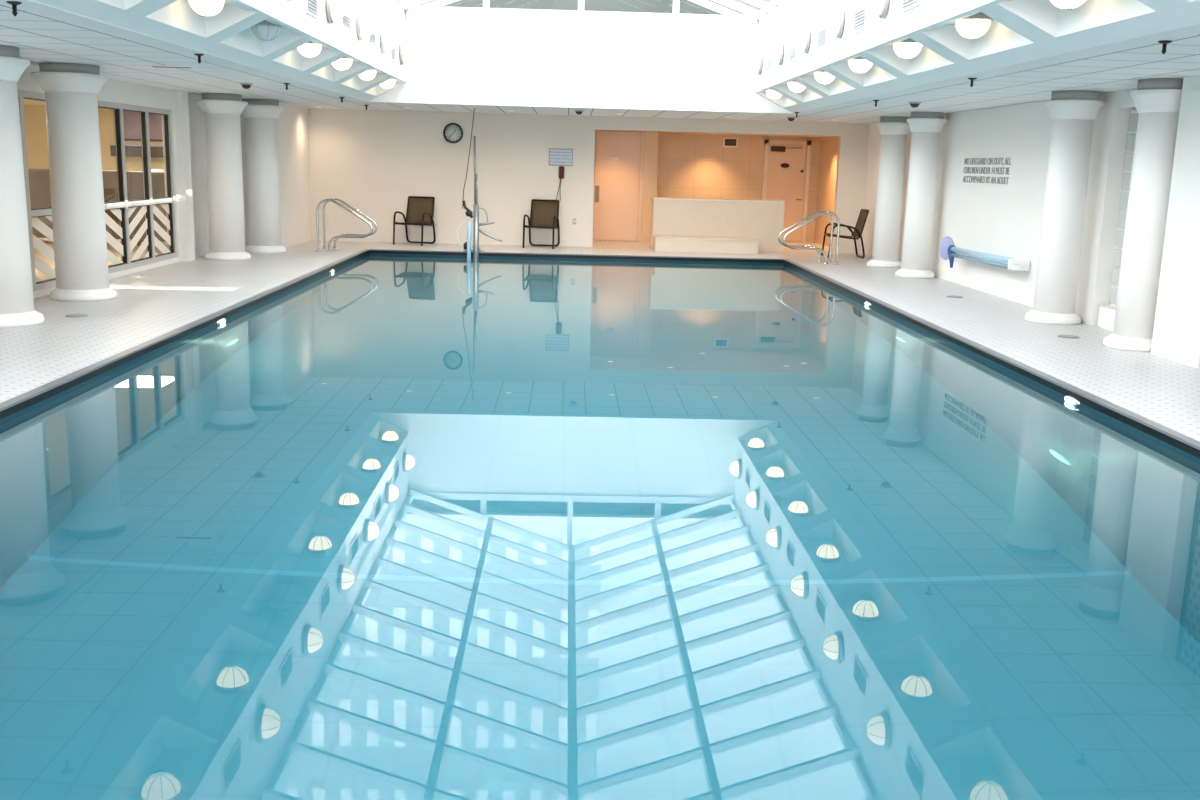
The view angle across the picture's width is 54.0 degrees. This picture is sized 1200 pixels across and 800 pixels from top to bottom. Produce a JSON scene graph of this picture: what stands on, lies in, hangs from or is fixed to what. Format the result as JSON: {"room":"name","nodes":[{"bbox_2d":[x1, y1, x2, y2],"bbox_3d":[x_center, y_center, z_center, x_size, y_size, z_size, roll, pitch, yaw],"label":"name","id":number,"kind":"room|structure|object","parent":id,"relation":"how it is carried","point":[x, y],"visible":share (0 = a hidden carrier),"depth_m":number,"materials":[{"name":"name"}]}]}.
{"room":"indoor swimming pool","nodes":[
{"label":"indoor swimming pool","id":0,"kind":"room"},
{"bbox_2d":[24,105,163,170],"bbox_3d":[-9.585,-3.090,16.481,6.090,2.950,18.400,1,11,-2],"label":"wall","id":1,"kind":"structure","parent":0,"point":[35,115],"depth_m":25.14,"materials":[{"name":"beige paint"}]},
{"bbox_2d":[110,143,163,156],"bbox_3d":[-9.087,-5.291,25.029,2.500,0.260,0.400,1,11,-2],"label":"wall shelf","id":2,"kind":"object","parent":1,"relation":"attached to","point":[133,150],"visible":0.24,"depth_m":24.83,"materials":[{"name":"brown wood"}]},
{"bbox_2d":[123,110,162,141],"bbox_3d":[-9.152,-5.861,25.086,2.130,0.690,0.040,1,11,-2],"label":"wall picture","id":3,"kind":"object","parent":1,"relation":"attached to","point":[132,131],"visible":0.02,"depth_m":25.07,"materials":[{"name":"pink paper"}]},
{"bbox_2d":[17,65,310,297],"bbox_3d":[-5.874,-1.723,10.167,1.010,2.950,26.900,1,11,-2],"label":"wall","id":4,"kind":"structure","parent":0,"point":[188,135],"depth_m":18.73,"materials":[{"name":"white paint"}]},
{"bbox_2d":[18,90,55,291],"bbox_3d":[-6.359,-2.202,12.533,0.100,2.190,2.910,1,11,-2],"label":"window","id":5,"kind":"structure","parent":4,"relation":"in","point":[38,284],"depth_m":13.28,"materials":[{"name":"silver metal"}]},
{"bbox_2d":[98,100,176,272],"bbox_3d":[-6.456,-2.971,16.345,0.100,2.190,2.910,1,11,-2],"label":"window","id":6,"kind":"structure","parent":4,"relation":"in","point":[123,208],"depth_m":16.61,"materials":[{"name":"black metal"}]},
{"bbox_2d":[308,108,869,252],"bbox_3d":[-0.422,-4.228,23.321,12.580,2.950,0.200,1,11,-2],"label":"wall","id":7,"kind":"structure","parent":0,"point":[372,161],"depth_m":23.11,"materials":[{"name":"beige paint"}]},
{"bbox_2d":[443,123,462,142],"bbox_3d":[-2.863,-5.204,22.937,0.390,0.390,0.045,1,11,-2],"label":"wall clock","id":8,"kind":"object","parent":7,"relation":"attached to","point":[452,132],"visible":1,"depth_m":22.94,"materials":[{"name":"black metal"}]},
{"bbox_2d":[556,166,563,201],"bbox_3d":[-0.784,-4.245,23.158,0.152,0.703,0.096,1,11,-2],"label":"wall phone","id":9,"kind":"object","parent":7,"relation":"attached to","point":[561,168],"visible":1,"depth_m":23.12,"materials":[{"name":"red plastic"}]},
{"bbox_2d":[549,148,572,165],"bbox_3d":[-0.770,-4.768,23.093,0.470,0.330,0.016,1,11,-2],"label":"notice board","id":10,"kind":"object","parent":7,"relation":"attached to","point":[557,157],"visible":1,"depth_m":23.08,"materials":[{"name":"silver metal"}]},
{"bbox_2d":[0,238,1199,441],"bbox_3d":[-3.145,-0.695,12.127,18.400,0.300,30.200,1,11,-2],"label":"floor","id":11,"kind":"structure","parent":0,"point":[149,304],"depth_m":12.60,"materials":[{"name":"tile"}]},
{"bbox_2d":[0,45,43,327],"bbox_3d":[-5.668,-1.982,10.987,0.770,2.544,0.770,1,11,-2],"label":"column","id":12,"kind":"structure","parent":11,"relation":"on","point":[16,286],"depth_m":10.91,"materials":[{"name":"paint"}]},
{"bbox_2d":[28,168,52,237],"bbox_3d":[-10.049,-3.468,20.965,0.840,1.300,0.800,-2,12,-19],"label":"armchair","id":13,"kind":"object","parent":11,"relation":"on","point":[39,179],"visible":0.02,"depth_m":20.59,"materials":[{"name":"beige fabric"}]},
{"bbox_2d":[31,62,116,300],"bbox_3d":[-5.810,-2.403,13.062,0.770,2.544,0.770,1,11,-2],"label":"column","id":14,"kind":"structure","parent":11,"relation":"on","point":[71,90],"depth_m":12.86,"materials":[{"name":"grey paint"}]},
{"bbox_2d":[66,314,87,316],"bbox_3d":[-5.265,-0.850,11.838,0.210,0.011,0.210,1,11,-2],"label":"drain","id":15,"kind":"object","parent":11,"relation":"on","point":[70,315],"visible":1,"depth_m":11.80,"materials":[{"name":"silver metal"}]},
{"bbox_2d":[102,170,142,244],"bbox_3d":[-8.654,-3.460,21.104,0.840,1.300,0.800,-1,12,-13],"label":"armchair","id":16,"kind":"object","parent":11,"relation":"on","point":[110,185],"visible":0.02,"depth_m":20.67,"materials":[{"name":"beige fabric"}]},
{"bbox_2d":[130,171,166,245],"bbox_3d":[-7.705,-3.382,20.838,0.840,1.300,0.800,3,12,10],"label":"armchair","id":17,"kind":"object","parent":11,"relation":"on","point":[136,177],"visible":0.19,"depth_m":20.42,"materials":[{"name":"beige fabric"}]},
{"bbox_2d":[196,93,250,259],"bbox_3d":[-5.909,-3.506,18.531,0.770,2.544,0.770,1,11,-2],"label":"column","id":18,"kind":"structure","parent":11,"relation":"on","point":[222,111],"depth_m":18.33,"materials":[{"name":"grey paint"}]},
{"bbox_2d":[242,99,285,252],"bbox_3d":[-5.737,-3.798,20.007,0.770,2.544,0.770,1,11,-2],"label":"column","id":19,"kind":"structure","parent":11,"relation":"on","point":[261,115],"depth_m":19.80,"materials":[{"name":"grey paint"}]},
{"bbox_2d":[315,198,377,251],"bbox_3d":[-4.497,-3.111,20.892,1.018,0.916,0.620,1,11,-2],"label":"pool handrail","id":20,"kind":"object","parent":11,"relation":"on","point":[326,201],"visible":1,"depth_m":20.68,"materials":[{"name":"silver metal"}]},
{"bbox_2d":[393,196,435,245],"bbox_3d":[-3.602,-3.484,22.867,0.620,0.921,0.741,4,12,13],"label":"sling chair","id":21,"kind":"object","parent":11,"relation":"on","point":[420,209],"visible":1,"depth_m":23.10,"materials":[{"name":"black fabric"}]},
{"bbox_2d":[457,108,501,257],"bbox_3d":[-2.166,-3.587,21.329,0.823,3.291,0.511,1,11,-2],"label":"lift","id":22,"kind":"object","parent":11,"relation":"on","point":[467,245],"visible":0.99,"depth_m":21.18,"materials":[{"name":"silver metal"}]},
{"bbox_2d":[522,199,559,248],"bbox_3d":[-1.135,-3.434,22.940,0.620,0.921,0.741,3,11,7],"label":"sling chair","id":23,"kind":"object","parent":11,"relation":"on","point":[544,214],"visible":1,"depth_m":23.18,"materials":[{"name":"black fabric"}]},
{"bbox_2d":[653,235,758,253],"bbox_3d":[2.054,-3.041,23.017,2.000,0.270,0.690,1,11,-2],"label":"step","id":24,"kind":"structure","parent":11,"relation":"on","point":[697,244],"depth_m":22.69,"materials":[{"name":"white paint"}]},
{"bbox_2d":[650,197,784,251],"bbox_3d":[2.338,-3.519,23.576,2.620,1.000,0.560,1,11,-2],"label":"counter","id":25,"kind":"object","parent":11,"relation":"on","point":[762,220],"depth_m":23.29,"materials":[{"name":"beige paint"}]},
{"bbox_2d":[651,197,784,202],"bbox_3d":[2.350,-3.994,23.480,2.620,0.030,0.560,1,11,-2],"label":"countertop","id":26,"kind":"structure","parent":25,"relation":"on","point":[656,198],"depth_m":23.22,"materials":[{"name":"beige paint"}]},
{"bbox_2d":[778,210,839,264],"bbox_3d":[3.716,-2.903,20.918,1.018,0.916,0.620,1,11,-2],"label":"pool handrail","id":27,"kind":"object","parent":11,"relation":"on","point":[796,247],"visible":1,"depth_m":20.72,"materials":[{"name":"silver metal"}]},
{"bbox_2d":[821,209,868,258],"bbox_3d":[4.664,-3.173,22.388,0.741,0.921,0.620,1,11,-2],"label":"sling chair","id":28,"kind":"object","parent":11,"relation":"on","point":[858,229],"visible":0.88,"depth_m":22.36,"materials":[{"name":"black fabric"}]},
{"bbox_2d":[867,116,909,267],"bbox_3d":[5.006,-3.583,20.324,0.610,2.544,0.610,1,11,-2],"label":"column","id":29,"kind":"structure","parent":11,"relation":"on","point":[894,130],"depth_m":20.15,"materials":[{"name":"grey paint"}]},
{"bbox_2d":[895,112,946,277],"bbox_3d":[5.043,-3.212,18.481,0.610,2.544,0.610,1,11,-2],"label":"column","id":30,"kind":"structure","parent":11,"relation":"on","point":[925,127],"depth_m":18.31,"materials":[{"name":"grey paint"}]},
{"bbox_2d":[947,295,962,297],"bbox_3d":[4.775,-1.391,15.821,0.210,0.011,0.210,1,11,-2],"label":"drain","id":31,"kind":"object","parent":11,"relation":"on","point":[951,296],"visible":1,"depth_m":15.77,"materials":[{"name":"grey"}]},
{"bbox_2d":[1025,90,1104,324],"bbox_3d":[5.207,-2.145,13.200,0.610,2.544,0.610,1,11,-2],"label":"column","id":32,"kind":"structure","parent":11,"relation":"on","point":[1073,113],"depth_m":13.03,"materials":[{"name":"grey paint"}]},
{"bbox_2d":[1058,335,1078,337],"bbox_3d":[4.857,-0.659,12.195,0.210,0.011,0.210,1,11,-2],"label":"drain","id":33,"kind":"object","parent":11,"relation":"on","point":[1062,336],"visible":1,"depth_m":12.16,"materials":[{"name":"grey"}]},
{"bbox_2d":[1103,78,1182,351],"bbox_3d":[5.305,-1.764,11.320,0.610,2.544,0.610,1,11,-2],"label":"column","id":34,"kind":"structure","parent":11,"relation":"on","point":[1157,101],"depth_m":11.16,"materials":[{"name":"paint"}]},
{"bbox_3d":[-0.201,1.263,11.751,8.160,3.160,21.140,1,11,-2],"label":"basin","id":35,"kind":"object","parent":11,"relation":"in","visible":0},
{"bbox_2d":[0,255,1199,799],"bbox_3d":[-0.196,1.048,11.707,7.600,3.200,20.580,1,11,-2],"label":"pool water","id":36,"kind":"object","parent":35,"relation":"in","point":[380,527],"visible":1,"depth_m":5.25,"materials":[{"name":"blue liquid"}]},
{"bbox_2d":[0,249,1199,463],"bbox_3d":[-0.157,-0.455,11.405,7.718,0.346,20.698,1,11,-2],"label":"trim","id":37,"kind":"structure","parent":35,"relation":"on","point":[1183,445],"depth_m":10.85,"materials":[{"name":"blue tile"}]},
{"bbox_2d":[217,318,225,324],"bbox_3d":[-3.941,-0.819,12.286,0.034,0.068,0.286,1,11,-2],"label":"wall fitting","id":38,"kind":"object","parent":37,"relation":"attached to","point":[222,320],"visible":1,"depth_m":12.23,"materials":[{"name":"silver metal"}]},
{"bbox_2d":[1063,395,1079,405],"bbox_3d":[3.665,0.004,9.176,0.034,0.068,0.286,1,11,-2],"label":"wall fitting","id":39,"kind":"object","parent":37,"relation":"attached to","point":[1070,399],"visible":1,"depth_m":9.13,"materials":[{"name":"white"}]},
{"bbox_3d":[-8.236,-3.329,21.977,0.600,0.720,0.600,1,11,-2],"label":"side table","id":40,"kind":"object","parent":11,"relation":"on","visible":0},
{"bbox_2d":[151,169,163,171],"bbox_3d":[-8.219,-3.976,21.847,0.340,0.600,0.340,1,11,-2],"label":"table lamp","id":41,"kind":"object","parent":40,"relation":"on","point":[152,170],"visible":0.06,"depth_m":21.69,"materials":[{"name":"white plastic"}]},
{"bbox_2d":[0,0,1199,122],"bbox_3d":[-3.078,-3.289,11.095,18.370,0.105,29.200,1,11,-2],"label":"ceiling","id":42,"kind":"structure","parent":0,"point":[42,33],"depth_m":12.14,"materials":[{"name":"paint"}]},
{"bbox_2d":[6,1,21,15],"bbox_3d":[-3.702,-2.471,7.438,0.090,0.088,0.090,1,11,-2],"label":"sprinkler","id":43,"kind":"object","parent":42,"relation":"attached to","point":[14,4],"visible":1,"depth_m":7.42,"materials":[{"name":"black metal"}]},
{"bbox_2d":[145,65,197,67],"bbox_3d":[-4.582,-3.570,12.592,0.520,0.021,0.140,1,11,-2],"label":"ceiling vent","id":44,"kind":"object","parent":42,"relation":"in","point":[162,66],"visible":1,"depth_m":12.53,"materials":[{"name":"metal"}]},
{"bbox_2d":[194,54,203,63],"bbox_3d":[-3.742,-3.186,10.987,0.090,0.088,0.090,1,11,-2],"label":"sprinkler","id":45,"kind":"object","parent":42,"relation":"attached to","point":[198,55],"visible":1,"depth_m":10.97,"materials":[{"name":"black metal"}]},
{"bbox_2d":[239,83,252,88],"bbox_3d":[-4.591,-4.075,15.266,0.170,0.075,0.170,1,11,-2],"label":"smoke detector","id":46,"kind":"object","parent":42,"relation":"attached to","point":[244,85],"visible":1,"depth_m":15.22,"materials":[{"name":"grey"}]},
{"bbox_2d":[574,110,583,114],"bbox_3d":[-0.369,-5.060,20.706,0.170,0.075,0.170,1,11,-2],"label":"smoke detector","id":47,"kind":"object","parent":42,"relation":"attached to","point":[579,112],"visible":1,"depth_m":20.66,"materials":[{"name":"grey"}]},
{"bbox_2d":[908,102,921,107],"bbox_3d":[4.181,-3.919,15.623,0.170,0.075,0.170,1,11,-2],"label":"smoke detector","id":48,"kind":"object","parent":42,"relation":"attached to","point":[912,104],"visible":1,"depth_m":15.58,"materials":[{"name":"grey"}]},
{"bbox_2d":[967,78,976,86],"bbox_3d":[3.617,-3.086,11.439,0.090,0.088,0.090,1,11,-2],"label":"sprinkler","id":49,"kind":"object","parent":42,"relation":"attached to","point":[971,79],"visible":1,"depth_m":11.43,"materials":[{"name":"black metal"}]},
{"bbox_2d":[1158,40,1171,54],"bbox_3d":[3.806,-2.376,7.934,0.090,0.088,0.090,1,11,-2],"label":"sprinkler","id":50,"kind":"object","parent":42,"relation":"attached to","point":[1164,43],"visible":1,"depth_m":7.92,"materials":[{"name":"black metal"}]},
{"bbox_2d":[225,0,1011,113],"bbox_3d":[-0.005,-3.333,8.205,7.120,1.488,23.400,1,11,-2],"label":"wall","id":51,"kind":"structure","parent":0,"point":[457,59],"depth_m":19.48,"materials":[{"name":"white paint"}]},
{"bbox_2d":[188,0,224,16],"bbox_3d":[-3.201,-3.220,9.565,0.344,0.202,0.344,1,11,-2],"label":"lamp","id":52,"kind":"object","parent":51,"relation":"attached to","point":[206,8],"visible":1,"depth_m":9.49,"materials":[{"name":"white glass"}]},
{"bbox_2d":[32,0,406,101],"bbox_3d":[-3.253,-2.844,8.150,0.664,0.385,23.260,1,11,-2],"label":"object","id":53,"kind":"structure","parent":51,"relation":"attached to","point":[228,34],"depth_m":10.69,"materials":[{"name":"white paint"}]},
{"bbox_2d":[251,20,281,40],"bbox_3d":[-3.249,-3.600,11.447,0.344,0.202,0.344,1,11,-2],"label":"lamp","id":54,"kind":"object","parent":51,"relation":"attached to","point":[265,30],"visible":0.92,"depth_m":11.36,"materials":[{"name":"grey"}]},
{"bbox_2d":[297,41,321,57],"bbox_3d":[-3.297,-3.980,13.328,0.344,0.202,0.344,1,11,-2],"label":"lamp","id":55,"kind":"object","parent":51,"relation":"attached to","point":[310,49],"visible":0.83,"depth_m":13.24,"materials":[{"name":"white glass"}]},
{"bbox_2d":[305,0,317,18],"bbox_3d":[-3.026,-4.175,12.347,0.035,0.270,0.540,1,11,-2],"label":"air vent","id":56,"kind":"object","parent":51,"relation":"in","point":[311,6],"visible":1,"depth_m":12.34,"materials":[{"name":"grey metal"}]},
{"bbox_2d":[307,0,317,14],"bbox_3d":[-3.018,-4.174,12.347,0.020,0.200,0.470,1,11,-2],"label":"grille","id":57,"kind":"object","parent":56,"relation":"attached to","point":[312,5],"depth_m":12.35,"materials":[{"name":"grey metal"}]},
{"bbox_2d":[326,0,345,23],"bbox_3d":[-2.958,-4.420,13.248,0.204,0.350,0.350,1,11,-2],"label":"wall sconce","id":58,"kind":"object","parent":51,"relation":"attached to","point":[335,9],"visible":1,"depth_m":13.16,"materials":[{"name":"white glass"}]},
{"bbox_2d":[331,57,352,70],"bbox_3d":[-3.345,-4.360,15.210,0.344,0.202,0.344,1,11,-2],"label":"lamp","id":59,"kind":"object","parent":51,"relation":"attached to","point":[342,64],"visible":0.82,"depth_m":15.13,"materials":[{"name":"white glass"}]},
{"bbox_2d":[341,12,350,36],"bbox_3d":[-3.073,-4.554,14.228,0.035,0.270,0.540,1,11,-2],"label":"air vent","id":60,"kind":"object","parent":51,"relation":"in","point":[345,20],"visible":0.8,"depth_m":14.20,"materials":[{"name":"grey metal"}]},
{"bbox_2d":[343,14,350,33],"bbox_3d":[-3.066,-4.554,14.229,0.020,0.200,0.470,1,11,-2],"label":"grille","id":61,"kind":"object","parent":60,"relation":"attached to","point":[346,18],"depth_m":14.23,"materials":[{"name":"grey metal"}]},
{"bbox_2d":[357,12,373,40],"bbox_3d":[-3.005,-4.800,15.129,0.204,0.350,0.350,1,11,-2],"label":"wall sconce","id":62,"kind":"object","parent":51,"relation":"attached to","point":[365,26],"visible":1,"depth_m":15.03,"materials":[{"name":"white glass"}]},
{"bbox_2d":[358,69,375,80],"bbox_3d":[-3.393,-4.739,17.091,0.344,0.202,0.344,1,11,-2],"label":"lamp","id":63,"kind":"object","parent":51,"relation":"attached to","point":[368,75],"visible":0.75,"depth_m":17.01,"materials":[{"name":"white glass"}]},
{"bbox_2d":[368,31,375,51],"bbox_3d":[-3.121,-4.934,16.110,0.035,0.270,0.540,1,11,-2],"label":"air vent","id":64,"kind":"object","parent":51,"relation":"in","point":[372,38],"visible":0.8,"depth_m":16.10,"materials":[{"name":"grey metal"}]},
{"bbox_2d":[370,33,375,48],"bbox_3d":[-3.114,-4.934,16.110,0.020,0.200,0.470,1,11,-2],"label":"grille","id":65,"kind":"object","parent":64,"relation":"attached to","point":[373,36],"depth_m":16.12,"materials":[{"name":"grey"}]},
{"bbox_2d":[379,79,394,88],"bbox_3d":[-3.441,-5.119,18.973,0.344,0.202,0.344,1,11,-2],"label":"lamp","id":66,"kind":"object","parent":51,"relation":"attached to","point":[390,83],"visible":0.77,"depth_m":18.89,"materials":[{"name":"white"}]},
{"bbox_2d":[381,29,395,53],"bbox_3d":[-3.053,-5.180,17.011,0.204,0.350,0.350,1,11,-2],"label":"wall sconce","id":67,"kind":"object","parent":51,"relation":"attached to","point":[388,41],"visible":1,"depth_m":16.91,"materials":[{"name":"white glass"}]},
{"bbox_2d":[389,45,395,62],"bbox_3d":[-3.169,-5.314,17.991,0.035,0.270,0.540,1,11,-2],"label":"air vent","id":68,"kind":"object","parent":51,"relation":"in","point":[392,53],"visible":0.73,"depth_m":17.97,"materials":[{"name":"grey"}]},
{"bbox_2d":[391,47,395,60],"bbox_3d":[-3.162,-5.314,17.991,0.020,0.200,0.470,1,11,-2],"label":"grille","id":69,"kind":"object","parent":68,"relation":"attached to","point":[393,52],"depth_m":18.02,"materials":[{"name":"grey"}]},
{"bbox_2d":[400,42,412,64],"bbox_3d":[-3.101,-5.559,18.892,0.204,0.350,0.350,1,11,-2],"label":"wall sconce","id":70,"kind":"object","parent":51,"relation":"attached to","point":[406,53],"visible":1,"depth_m":18.79,"materials":[{"name":"white glass"}]},
{"bbox_2d":[390,0,787,27],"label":"window","id":71,"kind":"structure","parent":51,"relation":"in","point":[411,9],"depth_m":19.32,"materials":[{"name":"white glass"}]},
{"bbox_2d":[749,53,762,74],"bbox_3d":[2.513,-5.447,19.058,0.204,0.350,0.350,1,11,-2],"label":"wall sconce","id":72,"kind":"object","parent":51,"relation":"attached to","point":[755,63],"visible":1,"depth_m":18.96,"materials":[{"name":"grey"}]},
{"bbox_2d":[766,89,781,99],"bbox_3d":[2.849,-4.993,19.158,0.344,0.202,0.344,1,11,-2],"label":"lamp","id":73,"kind":"object","parent":51,"relation":"attached to","point":[771,94],"visible":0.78,"depth_m":19.08,"materials":[{"name":"grey glass"}]},
{"bbox_2d":[768,41,783,64],"bbox_3d":[2.561,-5.067,17.176,0.204,0.350,0.350,1,11,-2],"label":"wall sconce","id":74,"kind":"object","parent":51,"relation":"attached to","point":[776,52],"visible":1,"depth_m":17.07,"materials":[{"name":"white glass"}]},
{"bbox_2d":[788,42,797,63],"bbox_3d":[2.672,-4.818,16.280,0.035,0.270,0.540,1,11,-2],"label":"air vent","id":75,"kind":"object","parent":51,"relation":"in","point":[793,50],"visible":0.84,"depth_m":16.27,"materials":[{"name":"grey"}]},
{"bbox_2d":[788,44,795,60],"bbox_3d":[2.665,-4.818,16.280,0.020,0.200,0.470,1,11,-2],"label":"grille","id":76,"kind":"object","parent":75,"relation":"attached to","point":[792,49],"depth_m":16.28,"materials":[{"name":"grey metal"}]},
{"bbox_2d":[787,81,805,92],"bbox_3d":[2.897,-4.613,17.276,0.344,0.202,0.344,1,11,-2],"label":"lamp","id":77,"kind":"object","parent":51,"relation":"attached to","point":[795,87],"visible":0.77,"depth_m":17.19,"materials":[{"name":"white glass"}]},
{"bbox_2d":[793,26,809,53],"bbox_3d":[2.609,-4.688,15.295,0.204,0.350,0.350,1,11,-2],"label":"wall sconce","id":78,"kind":"object","parent":51,"relation":"attached to","point":[801,38],"visible":1,"depth_m":15.20,"materials":[{"name":"white glass"}]},
{"bbox_2d":[816,25,827,50],"bbox_3d":[2.720,-4.438,14.399,0.035,0.270,0.540,1,11,-2],"label":"air vent","id":79,"kind":"object","parent":51,"relation":"in","point":[822,38],"visible":0.87,"depth_m":14.35,"materials":[{"name":"grey metal"}]},
{"bbox_2d":[816,28,825,47],"bbox_3d":[2.712,-4.438,14.399,0.020,0.200,0.470,1,11,-2],"label":"grille","id":80,"kind":"object","parent":79,"relation":"attached to","point":[821,38],"depth_m":14.40,"materials":[{"name":"grey metal"}]},
{"bbox_2d":[814,70,834,83],"bbox_3d":[2.945,-4.234,15.395,0.344,0.202,0.344,1,11,-2],"label":"lamp","id":81,"kind":"object","parent":51,"relation":"attached to","point":[822,77],"visible":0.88,"depth_m":15.31,"materials":[{"name":"white glass"}]},
{"bbox_2d":[824,6,844,37],"bbox_3d":[2.657,-4.308,13.413,0.204,0.350,0.350,1,11,-2],"label":"wall sconce","id":82,"kind":"object","parent":51,"relation":"attached to","point":[834,21],"visible":1,"depth_m":13.32,"materials":[{"name":"white glass"}]},
{"bbox_2d":[847,57,872,73],"bbox_3d":[2.993,-3.854,13.514,0.344,0.202,0.344,1,11,-2],"label":"lamp","id":83,"kind":"object","parent":51,"relation":"attached to","point":[859,65],"visible":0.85,"depth_m":13.43,"materials":[{"name":"white glass"}]},
{"bbox_2d":[853,3,867,34],"bbox_3d":[2.768,-4.058,12.518,0.035,0.270,0.540,1,11,-2],"label":"air vent","id":84,"kind":"object","parent":51,"relation":"in","point":[861,12],"visible":0.87,"depth_m":12.47,"materials":[{"name":"grey metal"}]},
{"bbox_2d":[853,6,865,29],"bbox_3d":[2.760,-4.059,12.517,0.020,0.200,0.470,1,11,-2],"label":"grille","id":85,"kind":"object","parent":84,"relation":"attached to","point":[859,23],"depth_m":12.48,"materials":[{"name":"grey metal"}]},
{"bbox_2d":[865,0,889,17],"bbox_3d":[2.705,-3.928,11.532,0.204,0.350,0.350,1,11,-2],"label":"wall sconce","id":86,"kind":"object","parent":51,"relation":"attached to","point":[880,7],"visible":1,"depth_m":11.46,"materials":[{"name":"white glass"}]},
{"bbox_2d":[892,38,922,58],"bbox_3d":[3.041,-3.474,11.632,0.344,0.202,0.344,1,11,-2],"label":"lamp","id":87,"kind":"object","parent":51,"relation":"attached to","point":[909,48],"visible":0.88,"depth_m":11.54,"materials":[{"name":"white glass"}]},
{"bbox_2d":[902,0,920,11],"bbox_3d":[2.816,-3.679,10.636,0.035,0.270,0.540,1,11,-2],"label":"air vent","id":88,"kind":"object","parent":51,"relation":"in","point":[907,5],"visible":1,"depth_m":10.67,"materials":[{"name":"grey metal"}]},
{"bbox_2d":[902,0,916,7],"bbox_3d":[2.808,-3.679,10.636,0.020,0.200,0.470,1,11,-2],"label":"grille","id":89,"kind":"object","parent":88,"relation":"attached to","point":[905,3],"depth_m":10.66,"materials":[{"name":"grey metal"}]},
{"bbox_2d":[954,13,993,38],"bbox_3d":[3.089,-3.095,9.751,0.344,0.202,0.344,1,11,-2],"label":"lamp","id":90,"kind":"object","parent":51,"relation":"attached to","point":[975,26],"visible":0.92,"depth_m":9.65,"materials":[{"name":"white glass"}]},
{"bbox_2d":[755,0,1199,112],"bbox_3d":[3.209,-2.714,8.341,0.664,0.385,23.260,1,11,-2],"label":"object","id":91,"kind":"structure","parent":51,"relation":"attached to","point":[1020,31],"depth_m":9.74,"materials":[{"name":"white paint"}]},
{"bbox_2d":[1049,0,1086,9],"bbox_3d":[3.137,-2.715,7.869,0.344,0.202,0.344,1,11,-2],"label":"lamp","id":92,"kind":"object","parent":51,"relation":"attached to","point":[1061,4],"visible":1,"depth_m":7.83,"materials":[{"name":"white glass"}]},
{"bbox_3d":[2.624,-5.198,18.162,0.035,0.270,0.540,1,11,-2],"label":"air vent","id":93,"kind":"object","parent":51,"relation":"in","visible":0},
{"bbox_2d":[766,57,771,70],"bbox_3d":[2.617,-5.198,18.162,0.020,0.200,0.470,1,11,-2],"label":"grille","id":94,"kind":"object","parent":93,"relation":"attached to","point":[769,62],"depth_m":18.16,"materials":[{"name":"grey"}]},
{"bbox_2d":[593,130,838,246],"bbox_3d":[2.400,-4.443,25.136,5.500,2.800,3.300,1,11,-2],"label":"wall","id":95,"kind":"structure","parent":0,"point":[826,177],"depth_m":25.27,"materials":[{"name":"beige paint"}]},
{"bbox_2d":[593,130,643,241],"bbox_3d":[0.367,-4.602,25.307,1.080,2.340,0.080,1,11,-2],"label":"door","id":96,"kind":"structure","parent":95,"relation":"in","point":[618,167],"depth_m":25.29,"materials":[{"name":"paint"}]},
{"bbox_2d":[626,130,828,136],"bbox_3d":[2.434,-5.737,24.875,5.500,0.160,3.300,1,11,-2],"label":"ceiling","id":97,"kind":"structure","parent":0,"point":[626,130],"depth_m":25.71,"materials":[{"name":"beige paint"}]},
{"bbox_2d":[656,133,820,241],"bbox_3d":[2.361,-4.755,26.679,5.500,2.800,0.150,1,11,-2],"label":"wall","id":98,"kind":"structure","parent":0,"point":[689,165],"depth_m":26.52,"materials":[{"name":"beige paint"}]},
{"bbox_2d":[723,137,737,146],"bbox_3d":[2.930,-5.781,26.400,0.330,0.210,0.020,1,11,-2],"label":"air vent","id":99,"kind":"object","parent":98,"relation":"in","point":[727,142],"visible":1,"depth_m":26.40,"materials":[{"name":"white plastic"}]},
{"bbox_2d":[725,139,735,145],"bbox_3d":[2.930,-5.781,26.401,0.260,0.150,0.016,1,11,-2],"label":"grille","id":100,"kind":"object","parent":99,"relation":"attached to","point":[728,142],"depth_m":26.40,"materials":[{"name":"brown"}]},
{"bbox_2d":[762,140,810,241],"bbox_3d":[4.194,-4.718,26.604,1.040,2.250,0.103,1,11,-2],"label":"door","id":101,"kind":"structure","parent":98,"relation":"in","point":[786,168],"depth_m":26.56,"materials":[{"name":"paint"}]},
{"bbox_2d":[861,75,1199,367],"bbox_3d":[5.699,-1.491,10.508,0.790,2.950,26.900,1,11,-2],"label":"wall","id":102,"kind":"structure","parent":0,"point":[1001,219],"depth_m":14.78,"materials":[{"name":"white paint"}]},
{"bbox_2d":[939,236,1029,270],"bbox_3d":[5.248,-1.928,16.111,0.359,0.456,2.839,1,11,-2],"label":"hose reel","id":103,"kind":"object","parent":102,"relation":"attached to","point":[947,250],"visible":1,"depth_m":16.17,"materials":[{"name":"blue plastic"}]},
{"bbox_2d":[963,158,1010,183],"bbox_3d":[5.445,-3.240,16.608,0.008,0.352,1.880,1,11,-2],"label":"wall lettering","id":104,"kind":"object","parent":102,"relation":"attached to","point":[982,161],"depth_m":16.64,"materials":[{"name":"grey metal"}]},
{"bbox_2d":[1109,110,1138,306],"bbox_3d":[5.766,-1.903,11.978,0.105,2.120,1.940,1,11,-2],"label":"window","id":105,"kind":"structure","parent":102,"relation":"in","point":[1133,119],"depth_m":12.79,"materials":[{"name":"white glass"}]},
{"label":"outside","id":106,"kind":"structure","parent":0,"visible":0},
{"bbox_3d":[-0.774,0.877,25.669,300.000,0.400,350.000,1,11,-2],"label":"ground","id":107,"kind":"structure","parent":106,"visible":0},
{"bbox_2d":[407,0,770,15],"bbox_3d":[-1.133,-7.674,35.160,28.000,12.600,8.500,1,11,-2],"label":"annex building","id":108,"kind":"structure","parent":107,"relation":"on","point":[644,6],"depth_m":30.59,"materials":[{"name":"white"}]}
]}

